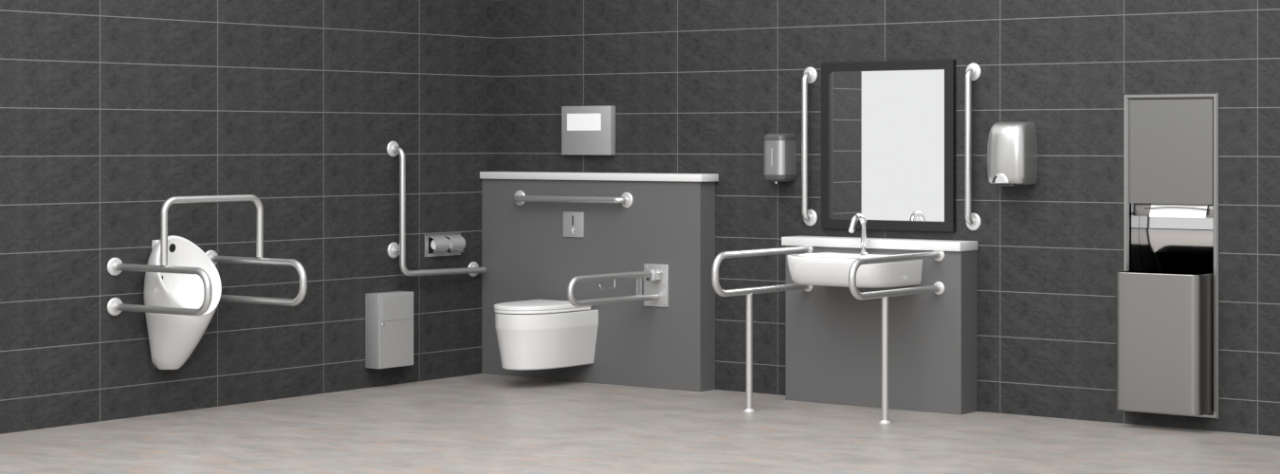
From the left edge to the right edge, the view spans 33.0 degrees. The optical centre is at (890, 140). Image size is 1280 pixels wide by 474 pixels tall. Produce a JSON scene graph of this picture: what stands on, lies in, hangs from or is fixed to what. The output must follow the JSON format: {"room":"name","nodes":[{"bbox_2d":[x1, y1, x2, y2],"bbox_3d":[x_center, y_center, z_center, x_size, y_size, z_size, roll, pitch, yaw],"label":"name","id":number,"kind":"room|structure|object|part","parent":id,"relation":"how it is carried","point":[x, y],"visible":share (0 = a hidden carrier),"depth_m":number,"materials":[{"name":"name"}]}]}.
{"room":"public restroom","nodes":[
{"label":"public restroom","id":0,"kind":"room"},
{"bbox_2d":[0,0,497,434],"bbox_3d":[-3.043,-0.148,9.795,0.150,2.700,3.340,0,0,34],"label":"wall","id":1,"kind":"structure","parent":0,"point":[111,111],"depth_m":9.74,"materials":[{"name":"tile"}]},
{"bbox_2d":[143,235,221,369],"bbox_3d":[-3.094,0.708,9.346,0.268,0.587,0.316,0,0,34],"label":"urinal","id":2,"kind":"object","parent":1,"relation":"attached to","point":[173,338],"visible":0.9,"depth_m":9.32,"materials":[{"name":"white ceramic"}]},
{"bbox_3d":[-3.188,0.608,9.410,0.040,0.348,0.132,0,0,34],"label":"plate","id":3,"kind":"part","parent":2,"relation":"part of","materials":[{"name":"silver metal"}]},
{"bbox_2d":[107,194,307,315],"bbox_3d":[-2.942,0.494,9.242,0.635,0.519,0.580,0,0,34],"label":"grab bar","id":4,"kind":"object","parent":1,"relation":"attached to","point":[115,265],"visible":0.91,"depth_m":9.19,"materials":[{"name":"white metal"}]},
{"bbox_3d":[-3.079,0.628,9.032,0.627,0.203,0.030,0,0,34],"label":"rail","id":5,"kind":"part","parent":4,"relation":"part of","materials":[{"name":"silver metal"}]},
{"bbox_3d":[-2.798,0.618,9.448,0.627,0.204,0.030,0,0,34],"label":"rail","id":6,"kind":"part","parent":4,"relation":"part of","materials":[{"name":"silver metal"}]},
{"bbox_2d":[365,291,413,368],"bbox_3d":[-2.447,0.923,10.450,0.104,0.362,0.226,0,0,34],"label":"bin","id":7,"kind":"object","parent":1,"relation":"attached to","point":[389,316],"visible":1,"depth_m":10.38,"materials":[{"name":"silver metal"}]},
{"bbox_3d":[-2.410,0.923,10.425,0.004,0.359,0.224,0,0,34],"label":"door","id":8,"kind":"part","parent":7,"relation":"part of","materials":[{"name":"silver metal"}]},
{"bbox_2d":[386,141,486,276],"bbox_3d":[-2.265,0.349,10.738,0.083,0.699,0.627,0,0,34],"label":"grab rail","id":9,"kind":"object","parent":1,"relation":"attached to","point":[393,149],"visible":1,"depth_m":10.50,"materials":[{"name":"white metal"}]},
{"bbox_2d":[424,232,465,256],"bbox_3d":[-2.241,0.523,10.796,0.058,0.117,0.247,0,0,34],"label":"toilet roll holder","id":10,"kind":"object","parent":1,"relation":"attached to","point":[442,241],"visible":1,"depth_m":10.77,"materials":[{"name":"silver metal"}]},
{"bbox_2d":[430,239,436,249],"bbox_3d":[-2.268,0.521,10.753,0.050,0.050,0.075,0,0,34],"label":"toilet roll","id":11,"kind":"object","parent":10,"relation":"on","point":[433,244],"visible":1,"depth_m":10.72,"materials":[{"name":"white paper"}]},
{"bbox_2d":[430,236,449,253],"bbox_3d":[-2.270,0.522,10.750,0.056,0.082,0.092,0,0,34],"label":"hood","id":12,"kind":"object","parent":10,"relation":"attached to","point":[442,242],"depth_m":10.74,"materials":[{"name":"silver metal"}]},
{"bbox_2d":[446,235,465,252],"bbox_3d":[-2.208,0.522,10.842,0.056,0.082,0.092,0,0,34],"label":"hood","id":13,"kind":"object","parent":10,"relation":"attached to","point":[458,242],"depth_m":10.83,"materials":[{"name":"silver metal"}]},
{"bbox_2d":[0,373,1279,473],"bbox_3d":[-0.652,1.252,3.953,10.650,0.100,10.650,0,0,34],"label":"floor","id":14,"kind":"structure","parent":0,"point":[480,423],"depth_m":8.57,"materials":[{"name":"tile"}]},
{"bbox_2d":[481,179,714,391],"bbox_3d":[-1.479,0.698,10.683,1.447,1.007,0.116,0,0,34],"label":"partition wall","id":15,"kind":"structure","parent":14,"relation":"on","point":[526,255],"depth_m":10.53,"materials":[{"name":"grey paint"}]},
{"bbox_2d":[493,299,598,370],"bbox_3d":[-1.730,0.952,10.497,0.360,0.311,0.474,0,0,34],"label":"toilet","id":16,"kind":"object","parent":15,"relation":"attached to","point":[533,334],"visible":0.98,"depth_m":10.35,"materials":[{"name":"white ceramic"}]},
{"bbox_3d":[-1.744,0.826,10.476,0.356,0.014,0.420,0,0,34],"label":"seat","id":17,"kind":"part","parent":16,"relation":"part of","materials":[{"name":"white plastic"}]},
{"bbox_3d":[-1.744,0.807,10.476,0.360,0.022,0.424,0,0,34],"label":"lid","id":18,"kind":"part","parent":16,"relation":"part of","materials":[{"name":"white plastic"}]},
{"bbox_2d":[512,190,633,207],"bbox_3d":[-1.608,0.290,10.660,0.794,0.079,0.065,0,0,34],"label":"grab rail","id":19,"kind":"object","parent":15,"relation":"attached to","point":[520,197],"visible":1,"depth_m":10.60,"materials":[{"name":"white metal"}]},
{"bbox_3d":[-1.610,0.290,10.657,0.746,0.031,0.057,0,0,34],"label":"rail","id":20,"kind":"part","parent":19,"relation":"part of","materials":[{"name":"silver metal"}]},
{"bbox_2d":[563,211,584,237],"bbox_3d":[-1.585,0.417,10.679,0.137,0.127,0.010,0,0,34],"label":"flush plate","id":21,"kind":"object","parent":15,"relation":"attached to","point":[573,221],"visible":1,"depth_m":10.68,"materials":[{"name":"grey metal"}]},
{"bbox_2d":[479,171,718,182],"bbox_3d":[-1.474,0.177,10.670,1.469,0.036,0.132,0,0,34],"label":"ledge","id":22,"kind":"object","parent":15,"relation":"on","point":[548,175],"visible":1,"depth_m":10.58,"materials":[{"name":"white stone"}]},
{"bbox_2d":[566,263,668,307],"bbox_3d":[-1.310,0.701,10.122,0.152,0.206,0.627,0,0,34],"label":"support rail","id":23,"kind":"object","parent":15,"relation":"attached to","point":[655,276],"visible":1,"depth_m":10.27,"materials":[{"name":"grey metal"}]},
{"bbox_3d":[-1.137,0.701,10.379,0.152,0.206,0.007,0,0,34],"label":"mounting plate","id":24,"kind":"part","parent":23,"relation":"part of","materials":[{"name":"grey metal"}]},
{"bbox_2d":[711,245,813,412],"bbox_3d":[-0.575,0.835,9.555,0.060,0.734,0.700,0,0,34],"label":"rail","id":25,"kind":"object","parent":14,"relation":"on","point":[749,291],"visible":0.91,"depth_m":9.47,"materials":[{"name":"white metal"}]},
{"bbox_3d":[-0.626,0.937,9.479,0.030,0.522,0.030,0,0,34],"label":"post","id":26,"kind":"part","parent":25,"relation":"part of","materials":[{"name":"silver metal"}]},
{"bbox_3d":[-0.577,0.582,9.552,0.031,0.199,0.692,0,0,34],"label":"rail","id":27,"kind":"part","parent":25,"relation":"part of","materials":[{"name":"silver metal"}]},
{"bbox_2d":[786,245,977,414],"bbox_3d":[-0.050,0.843,9.706,0.962,0.717,0.138,0,0,34],"label":"half wall","id":28,"kind":"structure","parent":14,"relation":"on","point":[833,338],"depth_m":9.58,"materials":[{"name":"grey paint"}]},
{"bbox_2d":[786,252,922,288],"bbox_3d":[-0.186,0.573,9.487,0.540,0.131,0.378,0,0,34],"label":"washbasin","id":29,"kind":"object","parent":28,"relation":"attached to","point":[817,268],"visible":0.84,"depth_m":9.35,"materials":[{"name":"white ceramic"}]},
{"bbox_2d":[848,213,868,254],"bbox_3d":[-0.144,0.415,9.550,0.042,0.184,0.134,0,0,34],"label":"tap","id":30,"kind":"object","parent":29,"relation":"on","point":[858,216],"visible":1,"depth_m":9.57,"materials":[{"name":"silver metal"}]},
{"bbox_2d":[781,236,977,251],"bbox_3d":[-0.058,0.465,9.703,0.980,0.040,0.152,0,0,34],"label":"ledge","id":31,"kind":"object","parent":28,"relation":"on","point":[800,241],"visible":1,"depth_m":9.60,"materials":[{"name":"white"}]},
{"bbox_2d":[848,250,944,423],"bbox_3d":[0.024,0.837,9.160,0.060,0.729,0.686,0,0,34],"label":"rail","id":32,"kind":"object","parent":14,"relation":"on","point":[938,288],"visible":1,"depth_m":9.08,"materials":[{"name":"white metal"}]},
{"bbox_3d":[-0.022,0.929,9.092,0.030,0.537,0.030,0,0,34],"label":"post","id":33,"kind":"part","parent":32,"relation":"part of","materials":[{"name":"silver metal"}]},
{"bbox_3d":[0.022,0.577,9.157,0.031,0.179,0.678,0,0,34],"label":"rail","id":34,"kind":"part","parent":32,"relation":"part of","materials":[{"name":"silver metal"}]},
{"bbox_2d":[497,0,1279,436],"bbox_3d":[0.628,-0.148,9.513,6.550,2.700,0.300,0,0,34],"label":"wall","id":35,"kind":"structure","parent":0,"point":[693,86],"depth_m":9.44,"materials":[{"name":"tile"}]},
{"bbox_2d":[561,105,615,155],"bbox_3d":[-1.521,-0.053,10.757,0.328,0.246,0.041,0,0,34],"label":"dispenser","id":36,"kind":"object","parent":35,"relation":"attached to","point":[585,130],"visible":1,"depth_m":10.73,"materials":[{"name":"silver metal"}]},
{"bbox_2d":[763,133,796,183],"bbox_3d":[-0.525,0.082,10.043,0.124,0.236,0.110,0,0,34],"label":"soap dispenser","id":37,"kind":"object","parent":35,"relation":"attached to","point":[779,149],"visible":1,"depth_m":10.00,"materials":[{"name":"grey metal"}]},
{"bbox_2d":[801,67,817,225],"bbox_3d":[-0.391,0.025,9.982,0.078,0.745,0.061,0,0,34],"label":"grab rail","id":38,"kind":"object","parent":35,"relation":"attached to","point":[810,75],"visible":1,"depth_m":9.96,"materials":[{"name":"white metal"}]},
{"bbox_3d":[-0.393,0.025,9.979,0.030,0.697,0.053,0,0,34],"label":"rail","id":39,"kind":"part","parent":38,"relation":"part of","materials":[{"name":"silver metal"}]},
{"bbox_2d":[821,59,955,231],"bbox_3d":[-0.016,0.020,9.750,0.730,0.769,0.026,0,0,34],"label":"wall mirror","id":40,"kind":"object","parent":35,"relation":"attached to","point":[888,127],"visible":1,"depth_m":9.75,"materials":[{"name":"black mirror"}]},
{"bbox_2d":[965,62,981,230],"bbox_3d":[0.353,0.025,9.480,0.078,0.745,0.061,0,0,34],"label":"grab rail","id":41,"kind":"object","parent":35,"relation":"attached to","point":[973,70],"visible":1,"depth_m":9.46,"materials":[{"name":"white metal"}]},
{"bbox_3d":[0.351,0.025,9.477,0.030,0.697,0.053,0,0,34],"label":"rail","id":42,"kind":"part","parent":41,"relation":"part of","materials":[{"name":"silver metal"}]},
{"bbox_2d":[987,122,1037,185],"bbox_3d":[0.521,0.056,9.316,0.194,0.279,0.146,0,0,34],"label":"dryer","id":43,"kind":"object","parent":35,"relation":"attached to","point":[1012,147],"visible":1,"depth_m":9.26,"materials":[{"name":"grey metal"}]},
{"bbox_2d":[992,173,1008,182],"bbox_3d":[0.476,0.160,9.265,0.084,0.044,0.012,0,0,34],"label":"outlet","id":44,"kind":"object","parent":43,"relation":"attached to","point":[996,177],"depth_m":9.26,"materials":[{"name":"silver metal"}]},
{"bbox_2d":[995,183,1023,185],"bbox_3d":[0.518,0.192,9.316,0.090,0.008,0.090,0,0,34],"label":"grille","id":45,"kind":"object","parent":43,"relation":"attached to","point":[996,184],"depth_m":9.28,"materials":[{"name":"grey plastic"}]},
{"bbox_2d":[1115,91,1218,419],"bbox_3d":[1.180,0.475,8.968,0.440,1.353,0.296,0,0,34],"label":"paper towel dispenser","id":46,"kind":"object","parent":35,"relation":"attached to","point":[1167,286],"visible":0.95,"depth_m":8.91,"materials":[{"name":"silver metal"}]},
{"bbox_3d":[1.177,0.045,8.963,0.388,0.440,0.007,0,0,34],"label":"door","id":47,"kind":"part","parent":46,"relation":"part of","materials":[{"name":"silver metal"}]},
{"bbox_2d":[1149,204,1207,218],"bbox_3d":[1.206,0.294,8.943,0.262,0.052,0.024,0,0,34],"label":"paper towel","id":48,"kind":"object","parent":46,"relation":"hanging from","point":[1182,212],"visible":1,"depth_m":8.94,"materials":[{"name":"white paper"}]}
]}

